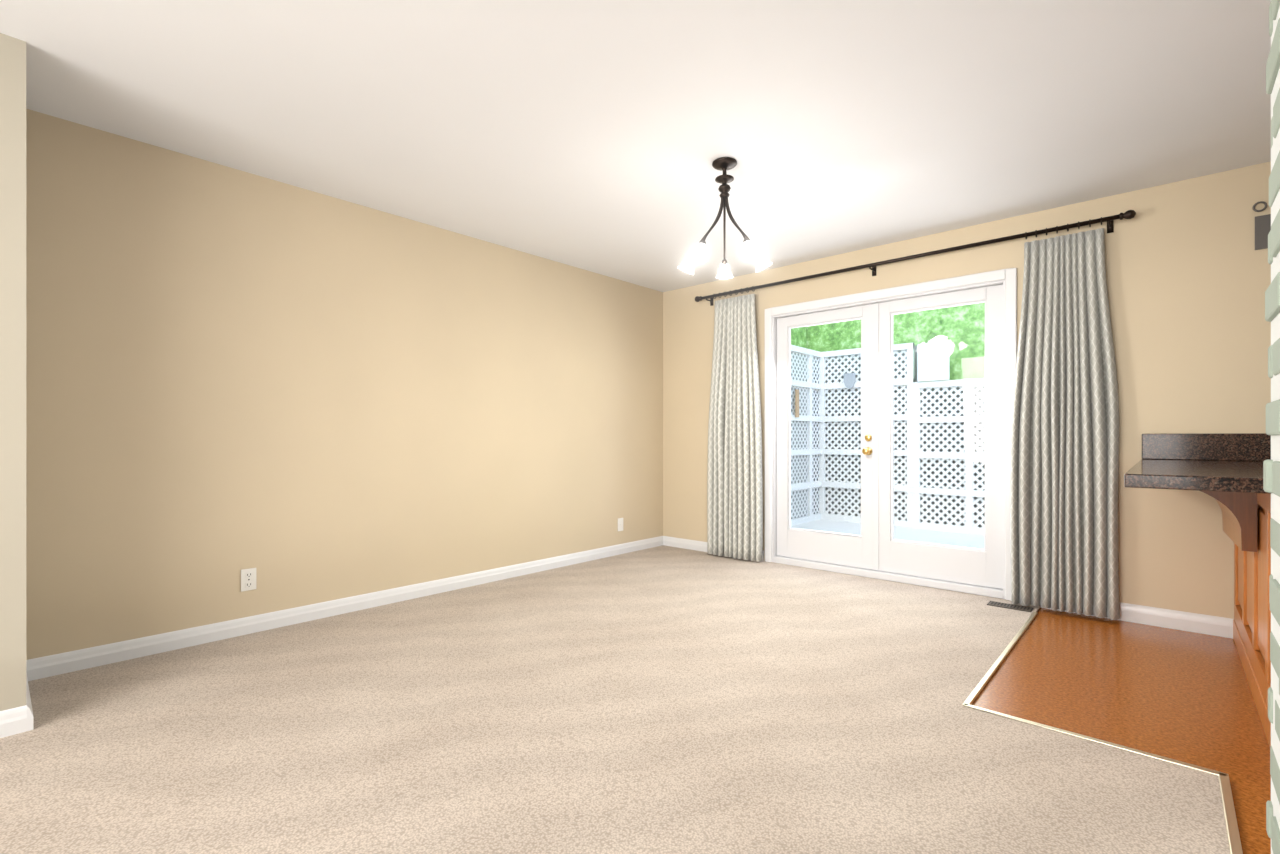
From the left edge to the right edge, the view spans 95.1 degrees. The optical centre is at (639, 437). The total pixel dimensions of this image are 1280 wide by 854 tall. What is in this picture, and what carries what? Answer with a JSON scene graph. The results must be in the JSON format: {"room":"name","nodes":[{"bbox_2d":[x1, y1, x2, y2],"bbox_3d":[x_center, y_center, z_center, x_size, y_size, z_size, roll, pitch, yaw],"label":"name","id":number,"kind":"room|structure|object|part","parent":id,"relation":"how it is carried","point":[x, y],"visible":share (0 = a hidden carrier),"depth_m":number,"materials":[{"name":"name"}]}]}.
{"room":"empty dining room","nodes":[
{"label":"empty dining room","id":0,"kind":"room"},
{"bbox_2d":[0,33,25,710],"bbox_3d":[-3.357,-0.153,1.330,0.760,2.500,2.689,0,0,42],"label":"wall","id":1,"kind":"structure","parent":0,"point":[12,372],"depth_m":2.05,"materials":[{"name":"paint"}]},
{"bbox_2d":[0,700,32,737],"bbox_3d":[-3.063,1.003,1.077,0.016,0.108,2.706,0,0,42],"label":"baseboard","id":2,"kind":"structure","parent":1,"relation":"attached to","point":[16,720],"depth_m":2.05,"materials":[{"name":"white wood"}]},
{"bbox_2d":[26,659,35,699],"bbox_3d":[-2.389,1.003,2.280,0.570,0.108,0.016,0,0,42],"label":"baseboard","id":3,"kind":"structure","parent":1,"relation":"attached to","point":[30,664],"depth_m":2.49,"materials":[{"name":"white wood"}]},
{"bbox_2d":[26,109,662,659],"bbox_3d":[-1.209,-0.153,4.176,0.150,2.500,4.415,0,0,42],"label":"wall","id":4,"kind":"structure","parent":0,"point":[292,395],"depth_m":3.23,"materials":[{"name":"paint"}]},
{"bbox_2d":[241,568,255,591],"bbox_3d":[-2.071,0.752,3.098,0.009,0.115,0.070,0,0,42],"label":"electrical outlet","id":5,"kind":"object","parent":4,"relation":"attached to","point":[248,579],"visible":1,"depth_m":3.09,"materials":[{"name":"white plastic"}]},
{"bbox_2d":[32,536,663,678],"bbox_3d":[-1.198,1.003,4.065,0.016,0.108,4.265,0,0,42],"label":"baseboard","id":6,"kind":"structure","parent":4,"relation":"attached to","point":[61,663],"depth_m":3.24,"materials":[{"name":"white wood"}]},
{"bbox_2d":[618,518,622,530],"bbox_3d":[-0.172,0.775,5.210,0.010,0.115,0.070,0,0,42],"label":"electrical outlet","id":7,"kind":"object","parent":4,"relation":"attached to","point":[620,524],"visible":1,"depth_m":5.21,"materials":[{"name":"white plastic"}]},
{"bbox_2d":[0,545,1229,853],"bbox_3d":[-0.710,1.067,1.818,3.745,0.060,6.955,0,0,42],"label":"floor","id":8,"kind":"structure","parent":0,"point":[662,699],"depth_m":2.01,"materials":[{"name":"beige carpet"}]},
{"bbox_2d":[987,601,1033,611],"bbox_3d":[2.264,1.034,3.582,0.230,0.009,0.095,0,0,42],"label":"floor vent","id":9,"kind":"object","parent":8,"relation":"in","point":[1009,606],"depth_m":3.57,"materials":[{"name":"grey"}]},
{"bbox_3d":[2.264,1.036,3.582,0.230,0.006,0.095,0,0,42],"label":"floor air vent","id":10,"kind":"part","parent":9,"relation":"part of","materials":[{"name":"metal"}]},
{"bbox_2d":[0,0,1270,291],"bbox_3d":[0.166,-1.453,1.031,6.700,0.100,7.355,0,0,42],"label":"ceiling","id":11,"kind":"structure","parent":0,"point":[596,136],"depth_m":2.47,"materials":[{"name":"paint"}]},
{"bbox_2d":[678,157,771,278],"bbox_3d":[0.418,-1.129,2.976,0.487,0.546,0.473,0,0,42],"label":"chandelier","id":12,"kind":"object","parent":11,"relation":"hanging from","point":[751,251],"visible":1,"depth_m":2.97,"materials":[{"name":"brown metal"}]},
{"bbox_3d":[0.418,-0.900,2.976,0.487,0.089,0.473,0,0,42],"label":"lamp shade","id":13,"kind":"part","parent":12,"relation":"part of","materials":[{"name":"white glass"}]},
{"bbox_2d":[663,161,1270,618],"bbox_3d":[2.578,-0.153,3.640,6.200,2.500,0.150,0,0,42],"label":"wall","id":14,"kind":"structure","parent":0,"point":[1187,273],"depth_m":3.29,"materials":[{"name":"paint"}]},
{"bbox_2d":[664,536,763,560],"bbox_3d":[0.638,1.003,5.270,1.075,0.108,0.016,0,0,42],"label":"baseboard","id":15,"kind":"structure","parent":14,"relation":"attached to","point":[668,541],"depth_m":5.45,"materials":[{"name":"white wood"}]},
{"bbox_2d":[777,285,1002,588],"bbox_3d":[1.763,-0.005,4.356,1.638,1.983,0.053,0,0,42],"label":"french door","id":16,"kind":"structure","parent":14,"relation":"in","point":[875,545],"depth_m":4.30,"materials":[{"name":"white paint"}]},
{"bbox_2d":[790,302,984,548],"bbox_3d":[1.737,-0.078,4.327,1.414,1.644,0.092,0,0,42],"label":"glass pane","id":17,"kind":"object","parent":16,"relation":"attached to","point":[867,450],"depth_m":4.24,"materials":[{"name":"clear glass"}]},
{"bbox_3d":[1.687,0.053,4.354,0.060,0.156,0.066,0,0,42],"label":"knob","id":18,"kind":"part","parent":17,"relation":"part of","materials":[{"name":"gold metal"}]},
{"bbox_2d":[765,268,1016,600],"bbox_3d":[1.764,-0.021,4.358,1.798,2.119,0.166,0,0,42],"label":"door frame","id":19,"kind":"structure","parent":14,"relation":"attached to","point":[1009,276],"depth_m":4.17,"materials":[{"name":"white wood"}]},
{"bbox_2d":[695,210,1135,305],"bbox_3d":[1.650,-1.231,4.298,3.044,0.086,0.109,0,0,42],"label":"curtain rod","id":20,"kind":"object","parent":14,"relation":"attached to","point":[1129,214],"visible":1,"depth_m":3.89,"materials":[{"name":"brown metal"}]},
{"bbox_2d":[707,294,762,561],"bbox_3d":[0.788,-0.089,5.007,0.557,2.228,0.091,0,0,42],"label":"curtain","id":21,"kind":"object","parent":20,"relation":"hanging from","point":[734,502],"visible":1,"depth_m":4.97,"materials":[{"name":"beige fabric"}]},
{"bbox_2d":[1010,228,1119,619],"bbox_3d":[2.500,-0.088,3.470,0.531,2.227,0.092,0,0,42],"label":"curtain","id":22,"kind":"object","parent":20,"relation":"hanging from","point":[1064,503],"visible":1,"depth_m":3.45,"materials":[{"name":"beige fabric"}]},
{"bbox_2d":[1040,602,1232,637],"bbox_3d":[2.746,1.003,3.376,0.954,0.108,0.016,0,0,42],"label":"baseboard","id":23,"kind":"structure","parent":14,"relation":"attached to","point":[1160,617],"depth_m":3.20,"materials":[{"name":"white wood"}]},
{"bbox_2d":[1252,201,1270,249],"bbox_3d":[3.175,-1.084,2.984,0.075,0.241,0.022,0,0,42],"label":"hook","id":24,"kind":"object","parent":14,"relation":"attached to","point":[1262,226],"visible":0.92,"depth_m":2.98,"materials":[{"name":"grey metal"}]},
{"bbox_2d":[972,608,1270,853],"bbox_3d":[1.373,1.073,0.026,3.160,0.048,7.075,0,0,42],"label":"floor","id":25,"kind":"structure","parent":0,"point":[1181,695],"depth_m":2.39,"materials":[{"name":"brown wood"}]},
{"bbox_2d":[962,611,1242,853],"bbox_3d":[0.521,1.040,0.914,0.731,0.014,6.255,0,0,42],"label":"trim","id":26,"kind":"structure","parent":25,"relation":"on","point":[1234,841],"depth_m":1.93,"materials":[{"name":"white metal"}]},
{"bbox_2d":[1124,433,1270,746],"bbox_3d":[2.560,0.515,2.325,0.930,1.073,1.821,0,0,42],"label":"breakfast bar","id":27,"kind":"object","parent":25,"relation":"on","point":[1232,484],"visible":0.9,"depth_m":2.36,"materials":[{"name":"brown wood"}]},
{"bbox_2d":[1263,0,1279,853],"bbox_3d":[0.899,-0.182,0.379,0.626,2.439,0.673,0,0,42],"label":"brick column","id":28,"kind":"structure","parent":25,"relation":"on","point":[1271,476],"depth_m":0.78,"materials":[{"name":"paint"}]},
{"bbox_2d":[1271,6,1279,853],"bbox_3d":[0.904,-0.177,0.374,0.624,2.452,0.657,0,0,42],"label":"mortar","id":29,"kind":"object","parent":28,"relation":"attached to","point":[1275,447],"depth_m":0.79,"materials":[{"name":"white"}]},
{"label":"outside","id":30,"kind":"structure","parent":0,"visible":0},
{"bbox_2d":[791,519,984,548],"bbox_3d":[4.000,1.187,6.493,7.500,0.100,5.994,0,0,42],"label":"ground","id":31,"kind":"structure","parent":30,"point":[823,525],"depth_m":6.93,"materials":[{"name":"white concrete"}]},
{"bbox_2d":[791,327,805,347],"bbox_3d":[1.098,-0.613,7.790,0.850,3.500,3.145,0,0,42],"label":"hedge","id":32,"kind":"object","parent":31,"relation":"on","point":[801,336],"depth_m":8.51,"materials":[{"name":"green plant"}]},
{"bbox_2d":[791,352,806,518],"bbox_3d":[1.477,-0.023,7.322,0.040,2.320,2.955,0,0,42],"label":"backing","id":33,"kind":"object","parent":31,"relation":"on","point":[798,437],"depth_m":8.11,"materials":[{"name":"grey"}]},
{"bbox_2d":[813,345,916,389],"bbox_3d":[2.998,-0.023,8.049,1.570,2.320,0.040,0,0,42],"label":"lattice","id":34,"kind":"object","parent":31,"relation":"on","point":[895,369],"depth_m":8.05,"materials":[{"name":"grey"}]},
{"bbox_2d":[791,343,984,534],"bbox_3d":[3.674,-0.028,5.286,5.670,2.330,2.865,0,0,42],"label":"fence","id":35,"kind":"object","parent":31,"relation":"on","point":[938,455],"depth_m":7.46,"materials":[{"name":"white wood"}]},
{"bbox_2d":[795,389,798,416],"bbox_3d":[2.042,-0.443,7.603,0.015,0.360,0.080,0,0,42],"label":"tag","id":36,"kind":"object","parent":35,"relation":"attached to","point":[796,404],"depth_m":7.58,"materials":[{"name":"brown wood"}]},
{"bbox_2d":[844,373,854,388],"bbox_3d":[2.818,-0.758,7.871,0.150,0.210,0.025,0,0,42],"label":"shield","id":37,"kind":"object","parent":35,"relation":"attached to","point":[850,380],"depth_m":7.86,"materials":[{"name":"white"}]},
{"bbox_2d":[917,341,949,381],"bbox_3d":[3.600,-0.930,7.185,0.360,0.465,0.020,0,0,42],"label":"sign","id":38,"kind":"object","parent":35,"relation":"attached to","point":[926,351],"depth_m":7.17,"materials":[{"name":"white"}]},
{"bbox_2d":[806,303,984,381],"bbox_3d":[5.036,-1.213,7.272,11.000,4.700,1.250,0,0,42],"label":"trees","id":39,"kind":"object","parent":31,"relation":"on","point":[966,312],"depth_m":7.51,"materials":[{"name":"green plant"}]},
{"bbox_2d":[813,385,984,527],"bbox_3d":[4.731,0.237,6.424,6.320,1.800,0.040,0,0,42],"label":"backing","id":40,"kind":"object","parent":31,"relation":"on","point":[949,396],"depth_m":7.42,"materials":[{"name":"grey"}]}
]}

